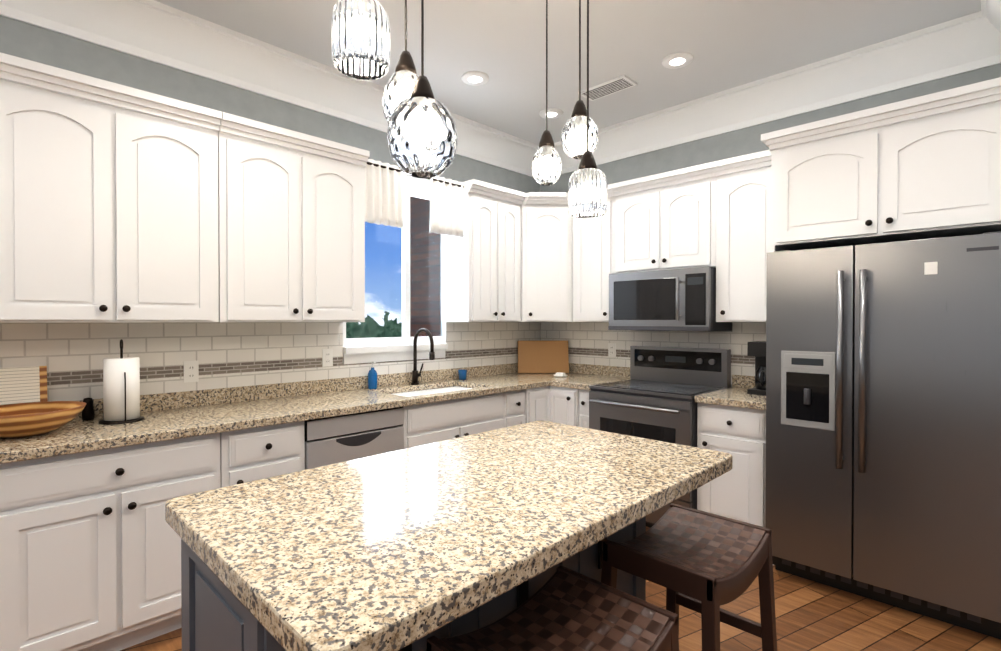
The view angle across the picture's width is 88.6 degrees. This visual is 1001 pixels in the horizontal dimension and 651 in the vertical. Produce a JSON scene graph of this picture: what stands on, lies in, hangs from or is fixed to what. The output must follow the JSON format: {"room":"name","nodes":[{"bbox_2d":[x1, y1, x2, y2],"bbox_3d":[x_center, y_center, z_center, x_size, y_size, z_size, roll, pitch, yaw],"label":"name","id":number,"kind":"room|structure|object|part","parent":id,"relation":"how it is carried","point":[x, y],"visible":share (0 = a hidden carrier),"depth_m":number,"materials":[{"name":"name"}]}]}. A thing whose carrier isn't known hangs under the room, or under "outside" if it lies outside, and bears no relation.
{"room":"kitchen","nodes":[
{"label":"kitchen","id":0,"kind":"room"},
{"bbox_2d":[0,15,539,363],"bbox_3d":[-2.379,-0.118,2.241,0.250,2.950,7.600,0,1,45],"label":"wall","id":1,"kind":"structure","parent":0,"point":[23,40],"depth_m":2.82,"materials":[{"name":"paint"}]},
{"bbox_2d":[0,52,221,322],"bbox_3d":[-1.814,-0.536,2.369,0.365,1.045,0.860,0,1,45],"label":"upper cabinet","id":2,"kind":"object","parent":1,"relation":"attached to","point":[108,202],"visible":1,"depth_m":2.24,"materials":[{"name":"white paint"}]},
{"bbox_2d":[0,0,538,177],"bbox_3d":[-2.234,-1.474,2.087,0.156,0.235,7.600,0,1,45],"label":"crown molding","id":3,"kind":"structure","parent":1,"relation":"attached to","point":[159,33],"depth_m":2.84,"materials":[{"name":"white"}]},
{"bbox_2d":[0,322,539,418],"bbox_3d":[-1.227,0.206,3.217,0.020,0.454,4.564,0,1,45],"label":"backsplash","id":4,"kind":"structure","parent":1,"relation":"attached to","point":[243,361],"depth_m":2.89,"materials":[{"name":"tile"}]},
{"bbox_2d":[184,361,198,382],"bbox_3d":[-1.665,0.248,2.763,0.008,0.114,0.070,0,1,45],"label":"electrical outlet","id":5,"kind":"object","parent":4,"relation":"attached to","point":[191,371],"visible":1,"depth_m":2.76,"materials":[{"name":"white plastic"}]},
{"bbox_2d":[322,349,332,366],"bbox_3d":[-1.118,0.208,3.318,0.008,0.114,0.070,0,1,45],"label":"electrical outlet","id":6,"kind":"object","parent":4,"relation":"attached to","point":[327,357],"visible":1,"depth_m":3.31,"materials":[{"name":"white plastic"}]},
{"bbox_2d":[218,112,369,321],"bbox_3d":[-1.219,-0.542,2.973,0.365,1.045,0.825,0,1,45],"label":"upper cabinet","id":7,"kind":"object","parent":1,"relation":"attached to","point":[291,225],"visible":1,"depth_m":2.82,"materials":[{"name":"white paint"}]},
{"bbox_2d":[343,173,447,363],"bbox_3d":[-0.744,-0.441,3.832,0.245,1.390,1.035,0,1,45],"label":"window","id":8,"kind":"structure","parent":1,"relation":"in","point":[367,350],"depth_m":3.83,"materials":[{"name":"white wood"}]},
{"bbox_2d":[365,159,464,236],"bbox_3d":[-0.573,-0.854,3.516,0.054,0.410,0.852,0,1,45],"label":"window valance","id":9,"kind":"object","parent":8,"relation":"attached to","point":[383,193],"visible":0.9,"depth_m":3.41,"materials":[{"name":"white fabric"}]},
{"bbox_2d":[442,179,525,321],"bbox_3d":[-0.125,-0.551,4.085,0.365,1.045,0.575,0,1,45],"label":"upper cabinet","id":10,"kind":"object","parent":1,"relation":"attached to","point":[481,270],"visible":1,"depth_m":3.94,"materials":[{"name":"white paint"}]},
{"bbox_2d":[521,192,572,321],"bbox_3d":[0.379,-0.554,4.424,0.607,1.045,0.608,0,1,45],"label":"upper cabinet","id":11,"kind":"object","parent":1,"relation":"attached to","point":[546,256],"visible":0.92,"depth_m":4.18,"materials":[{"name":"white paint"}]},
{"bbox_2d":[410,196,440,336],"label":"window","id":12,"kind":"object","parent":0,"point":[428,286],"depth_m":5.43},
{"bbox_2d":[120,526,1000,650],"bbox_3d":[0.062,1.437,-0.148,7.100,0.120,8.100,0,1,45],"label":"floor","id":13,"kind":"structure","parent":0,"point":[810,615],"depth_m":2.31,"materials":[{"name":"brown wood"}]},
{"bbox_2d":[0,433,220,650],"bbox_3d":[-1.736,0.919,2.263,0.642,0.875,0.760,0,1,45],"label":"base cabinet","id":14,"kind":"object","parent":13,"relation":"on","point":[90,550],"visible":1,"depth_m":2.01,"materials":[{"name":"white paint"}]},
{"bbox_2d":[220,421,304,487],"bbox_3d":[-1.329,0.916,2.676,0.642,0.875,0.390,0,1,45],"label":"base cabinet","id":15,"kind":"object","parent":13,"relation":"on","point":[253,454],"visible":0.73,"depth_m":2.46,"materials":[{"name":"white paint"}]},
{"bbox_2d":[304,407,403,469],"bbox_3d":[-0.993,0.915,3.040,0.610,0.870,0.595,0,1,45],"label":"dishwasher","id":16,"kind":"object","parent":13,"relation":"on","point":[336,439],"visible":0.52,"depth_m":2.79,"materials":[{"name":"grey metal"}]},
{"bbox_2d":[393,386,503,448],"bbox_3d":[-0.468,0.909,3.551,0.642,0.875,0.865,0,1,45],"label":"base cabinet","id":17,"kind":"object","parent":13,"relation":"on","point":[428,423],"visible":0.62,"depth_m":3.33,"materials":[{"name":"white paint"}]},
{"bbox_2d":[0,372,591,463],"bbox_3d":[-1.004,0.455,3.009,0.634,0.039,4.577,0,1,45],"label":"countertop","id":18,"kind":"structure","parent":17,"relation":"on","point":[79,435],"depth_m":2.56,"materials":[{"name":"stone"}]},
{"bbox_2d":[0,366,47,404],"bbox_3d":[-2.122,0.312,2.251,0.200,0.260,0.009,0,-11,-45],"label":"cutting board","id":19,"kind":"object","parent":18,"relation":"on","point":[23,385],"visible":0.65,"depth_m":2.27,"materials":[{"name":"brown wood"}]},
{"bbox_2d":[0,401,85,437],"bbox_3d":[-1.935,0.390,2.090,0.390,0.105,0.390,0,1,45],"label":"bowl","id":20,"kind":"object","parent":18,"relation":"on","point":[19,420],"visible":1,"depth_m":2.05,"materials":[{"name":"brown wood"}]},
{"bbox_2d":[82,398,94,420],"bbox_3d":[-1.928,0.388,2.397,0.048,0.104,0.047,0,1,45],"label":"salt","id":21,"kind":"object","parent":18,"relation":"on","point":[88,412],"depth_m":2.38,"materials":[{"name":"black ceramic"}]},
{"bbox_2d":[99,339,143,424],"bbox_3d":[-1.747,0.252,2.366,0.170,0.377,0.170,0,1,45],"label":"paper towel holder","id":22,"kind":"object","parent":18,"relation":"on","point":[121,389],"visible":1,"depth_m":2.31,"materials":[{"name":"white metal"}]},
{"bbox_2d":[368,362,376,388],"bbox_3d":[-0.872,0.338,3.498,0.064,0.185,0.064,0,1,45],"label":"soap bottle","id":23,"kind":"object","parent":18,"relation":"on","point":[372,378],"visible":1,"depth_m":3.47,"materials":[{"name":"blue plastic"}]},
{"bbox_2d":[411,328,434,384],"bbox_3d":[-0.545,0.223,3.688,0.249,0.412,0.091,0,1,45],"label":"faucet","id":24,"kind":"object","parent":18,"relation":"on","point":[415,374],"visible":1,"depth_m":3.72,"materials":[{"name":"brown metal"}]},
{"bbox_2d":[458,369,466,379],"bbox_3d":[-0.300,0.389,4.058,0.072,0.075,0.072,0,1,45],"label":"cup","id":25,"kind":"object","parent":18,"relation":"on","point":[462,374],"visible":1,"depth_m":4.03,"materials":[{"name":"blue plastic"}]},
{"bbox_2d":[518,341,568,372],"bbox_3d":[0.378,0.277,4.549,0.450,0.290,0.022,0,-12,0],"label":"cutting board","id":26,"kind":"object","parent":18,"relation":"on","point":[543,356],"visible":0.94,"depth_m":4.54,"materials":[{"name":"brown wood"}]},
{"bbox_2d":[554,372,566,376],"bbox_3d":[0.501,0.409,4.280,0.124,0.030,0.124,0,1,25],"label":"dish","id":27,"kind":"object","parent":18,"relation":"on","point":[559,374],"visible":1,"depth_m":4.25,"materials":[{"name":"white ceramic"}]},
{"bbox_2d":[165,420,731,650],"bbox_3d":[-0.028,0.903,1.541,0.875,0.920,1.497,0,1,45],"label":"kitchen island","id":28,"kind":"object","parent":13,"relation":"on","point":[412,548],"visible":0.92,"depth_m":1.19,"materials":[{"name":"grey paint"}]},
{"bbox_2d":[504,390,524,427],"bbox_3d":[-0.086,0.905,3.939,0.642,0.875,0.215,0,1,45],"label":"base cabinet","id":29,"kind":"object","parent":13,"relation":"on","point":[514,406],"visible":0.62,"depth_m":3.72,"materials":[{"name":"white paint"}]},
{"bbox_2d":[524,386,578,426],"bbox_3d":[0.381,0.903,4.250,0.872,0.875,0.872,0,1,45],"label":"base cabinet","id":30,"kind":"object","parent":13,"relation":"on","point":[555,404],"visible":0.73,"depth_m":3.88,"materials":[{"name":"white paint"}]},
{"bbox_2d":[550,375,629,389],"bbox_3d":[0.737,0.447,4.062,0.369,0.039,0.634,0,1,45],"label":"countertop","id":31,"kind":"structure","parent":30,"relation":"on","point":[584,383],"depth_m":3.93,"materials":[{"name":"stone"}]},
{"bbox_2d":[427,566,678,650],"bbox_3d":[0.133,1.034,1.203,0.410,0.664,0.546,0,1,45],"label":"stool","id":32,"kind":"object","parent":13,"relation":"on","point":[562,608],"visible":1,"depth_m":1.26,"materials":[{"name":"leather"}]},
{"bbox_2d":[579,389,590,427],"bbox_3d":[0.820,0.905,3.979,0.128,0.875,0.642,0,1,45],"label":"base cabinet","id":33,"kind":"object","parent":13,"relation":"on","point":[584,408],"visible":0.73,"depth_m":3.78,"materials":[{"name":"white paint"}]},
{"bbox_2d":[589,346,730,527],"bbox_3d":[1.103,0.756,3.628,0.757,1.178,0.708,0,1,45],"label":"range","id":34,"kind":"object","parent":13,"relation":"on","point":[655,394],"visible":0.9,"depth_m":3.56,"materials":[{"name":"grey metal"}]},
{"bbox_2d":[601,503,776,650],"bbox_3d":[0.631,1.030,1.716,0.410,0.664,0.546,0,1,45],"label":"stool","id":35,"kind":"object","parent":13,"relation":"on","point":[706,565],"visible":0.98,"depth_m":1.68,"materials":[{"name":"wood"}]},
{"bbox_2d":[697,403,765,526],"bbox_3d":[1.565,0.911,3.246,0.420,0.875,0.642,0,1,45],"label":"base cabinet","id":36,"kind":"object","parent":13,"relation":"on","point":[737,491],"visible":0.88,"depth_m":3.02,"materials":[{"name":"white paint"}]},
{"bbox_2d":[695,387,765,409],"bbox_3d":[1.568,0.453,3.244,0.419,0.039,0.634,0,1,45],"label":"countertop","id":37,"kind":"structure","parent":36,"relation":"on","point":[736,397],"depth_m":3.10,"materials":[{"name":"stone"}]},
{"bbox_2d":[747,341,765,395],"bbox_3d":[1.693,0.268,3.252,0.180,0.330,0.251,0,1,45],"label":"coffee maker","id":38,"kind":"object","parent":37,"relation":"on","point":[757,349],"visible":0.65,"depth_m":3.22,"materials":[{"name":"black plastic"}]},
{"bbox_2d":[761,77,1000,564],"bbox_3d":[2.054,0.143,2.720,1.076,2.420,0.697,0,1,45],"label":"upper cabinet","id":39,"kind":"object","parent":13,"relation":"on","point":[928,166],"visible":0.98,"depth_m":2.49,"materials":[{"name":"white paint"}]},
{"bbox_2d":[765,231,1000,638],"bbox_3d":[2.002,0.475,2.674,0.950,1.757,0.784,0,1,45],"label":"fridge","id":40,"kind":"object","parent":13,"relation":"on","point":[883,422],"visible":1,"depth_m":2.40,"materials":[{"name":"grey metal"}]},
{"bbox_3d":[1.694,0.215,2.473,0.118,0.960,0.069,0,1,45],"label":"handle","id":41,"kind":"part","parent":40,"relation":"part of","materials":[{"name":"silver metal"}]},
{"bbox_2d":[154,0,980,144],"bbox_3d":[0.062,-1.633,-0.174,7.100,0.120,8.100,0,1,45],"label":"ceiling","id":42,"kind":"structure","parent":0,"point":[726,44],"depth_m":2.87,"materials":[{"name":"white paint"}]},
{"bbox_2d":[331,0,457,177],"bbox_3d":[-0.273,-0.991,1.421,0.388,1.188,0.339,0,1,45],"label":"pendant light","id":43,"kind":"object","parent":42,"relation":"hanging from","point":[422,140],"visible":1,"depth_m":1.33,"materials":[{"name":"clear glass"}]},
{"bbox_2d":[461,71,488,85],"bbox_3d":[-0.164,-1.596,3.318,0.180,0.012,0.180,0,1,45],"label":"recessed light","id":44,"kind":"object","parent":42,"relation":"in","point":[475,78],"visible":1,"depth_m":3.30,"materials":[{"name":"white"}]},
{"bbox_2d":[539,108,562,118],"bbox_3d":[0.383,-1.601,3.881,0.180,0.012,0.180,0,1,45],"label":"recessed light","id":45,"kind":"object","parent":42,"relation":"in","point":[554,113],"visible":0.94,"depth_m":3.86,"materials":[{"name":"white"}]},
{"bbox_2d":[531,0,606,217],"bbox_3d":[0.243,-0.980,1.902,0.468,1.218,0.335,0,1,45],"label":"pendant light","id":46,"kind":"object","parent":42,"relation":"hanging from","point":[587,191],"visible":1,"depth_m":1.88,"materials":[{"name":"clear glass"}]},
{"bbox_2d":[578,75,636,100],"bbox_3d":[0.719,-1.596,3.459,0.360,0.012,0.160,0,1,45],"label":"ceiling vent","id":47,"kind":"object","parent":42,"relation":"in","point":[615,85],"visible":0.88,"depth_m":3.43,"materials":[{"name":"white metal"}]},
{"bbox_2d":[662,52,692,68],"bbox_3d":[1.065,-1.594,3.091,0.180,0.012,0.180,0,1,45],"label":"recessed light","id":48,"kind":"object","parent":42,"relation":"in","point":[676,60],"visible":0.98,"depth_m":3.07,"materials":[{"name":"white plastic"}]},
{"bbox_2d":[972,0,1000,63],"bbox_3d":[2.191,-1.475,2.239,0.156,0.235,0.856,0,1,45],"label":"crown molding","id":49,"kind":"structure","parent":42,"relation":"attached to","point":[986,23],"depth_m":2.63,"materials":[{"name":"white"}]},
{"bbox_2d":[540,63,1000,386],"bbox_3d":[2.816,-0.121,2.636,7.100,2.950,0.250,0,1,45],"label":"wall","id":50,"kind":"structure","parent":0,"point":[739,142],"depth_m":3.59,"materials":[{"name":"paint"}]},
{"bbox_2d":[573,184,614,321],"bbox_3d":[0.823,-0.551,4.158,0.396,1.045,0.365,0,1,45],"label":"upper cabinet","id":51,"kind":"object","parent":50,"relation":"attached to","point":[593,253],"visible":0.52,"depth_m":4.05,"materials":[{"name":"white paint"}]},
{"bbox_2d":[540,322,765,387],"bbox_3d":[1.155,0.199,4.079,2.181,0.454,0.020,0,1,45],"label":"backsplash","id":52,"kind":"structure","parent":50,"relation":"attached to","point":[588,342],"depth_m":4.19,"materials":[{"name":"tile"}]},
{"bbox_2d":[608,343,615,356],"bbox_3d":[0.932,0.205,4.289,0.070,0.114,0.008,0,1,45],"label":"electrical outlet","id":53,"kind":"object","parent":52,"relation":"attached to","point":[611,349],"visible":1,"depth_m":4.29,"materials":[{"name":"white plastic"}]},
{"bbox_2d":[611,162,715,272],"bbox_3d":[1.238,-0.733,3.748,0.765,0.675,0.365,0,1,45],"label":"upper cabinet","id":54,"kind":"object","parent":50,"relation":"attached to","point":[665,221],"visible":0.96,"depth_m":3.61,"materials":[{"name":"white paint"}]},
{"bbox_2d":[608,266,731,330],"bbox_3d":[1.205,-0.176,3.724,0.757,0.422,0.453,0,1,45],"label":"microwave","id":55,"kind":"object","parent":54,"relation":"attached to","point":[682,299],"visible":1,"depth_m":3.55,"materials":[{"name":"grey metal"}]},
{"bbox_2d":[713,150,770,321],"bbox_3d":[1.662,-0.545,3.332,0.420,1.045,0.365,0,1,45],"label":"upper cabinet","id":56,"kind":"object","parent":50,"relation":"attached to","point":[743,215],"visible":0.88,"depth_m":3.25,"materials":[{"name":"white paint"}]},
{"bbox_2d":[554,14,1000,173],"bbox_3d":[2.737,-1.477,2.417,6.420,0.235,0.156,0,1,45],"label":"crown molding","id":57,"kind":"structure","parent":50,"relation":"attached to","point":[942,50],"depth_m":3.23,"materials":[{"name":"white"}]},
{"label":"outside","id":58,"kind":"structure","parent":0,"visible":0},
{"bbox_2d":[346,222,401,337],"bbox_3d":[-11.672,-3.729,12.478,0.100,18.000,26.000,0,1,45],"label":"sky","id":59,"kind":"structure","parent":58,"point":[390,270],"depth_m":19.66,"materials":[{"name":"blue"}]}
]}

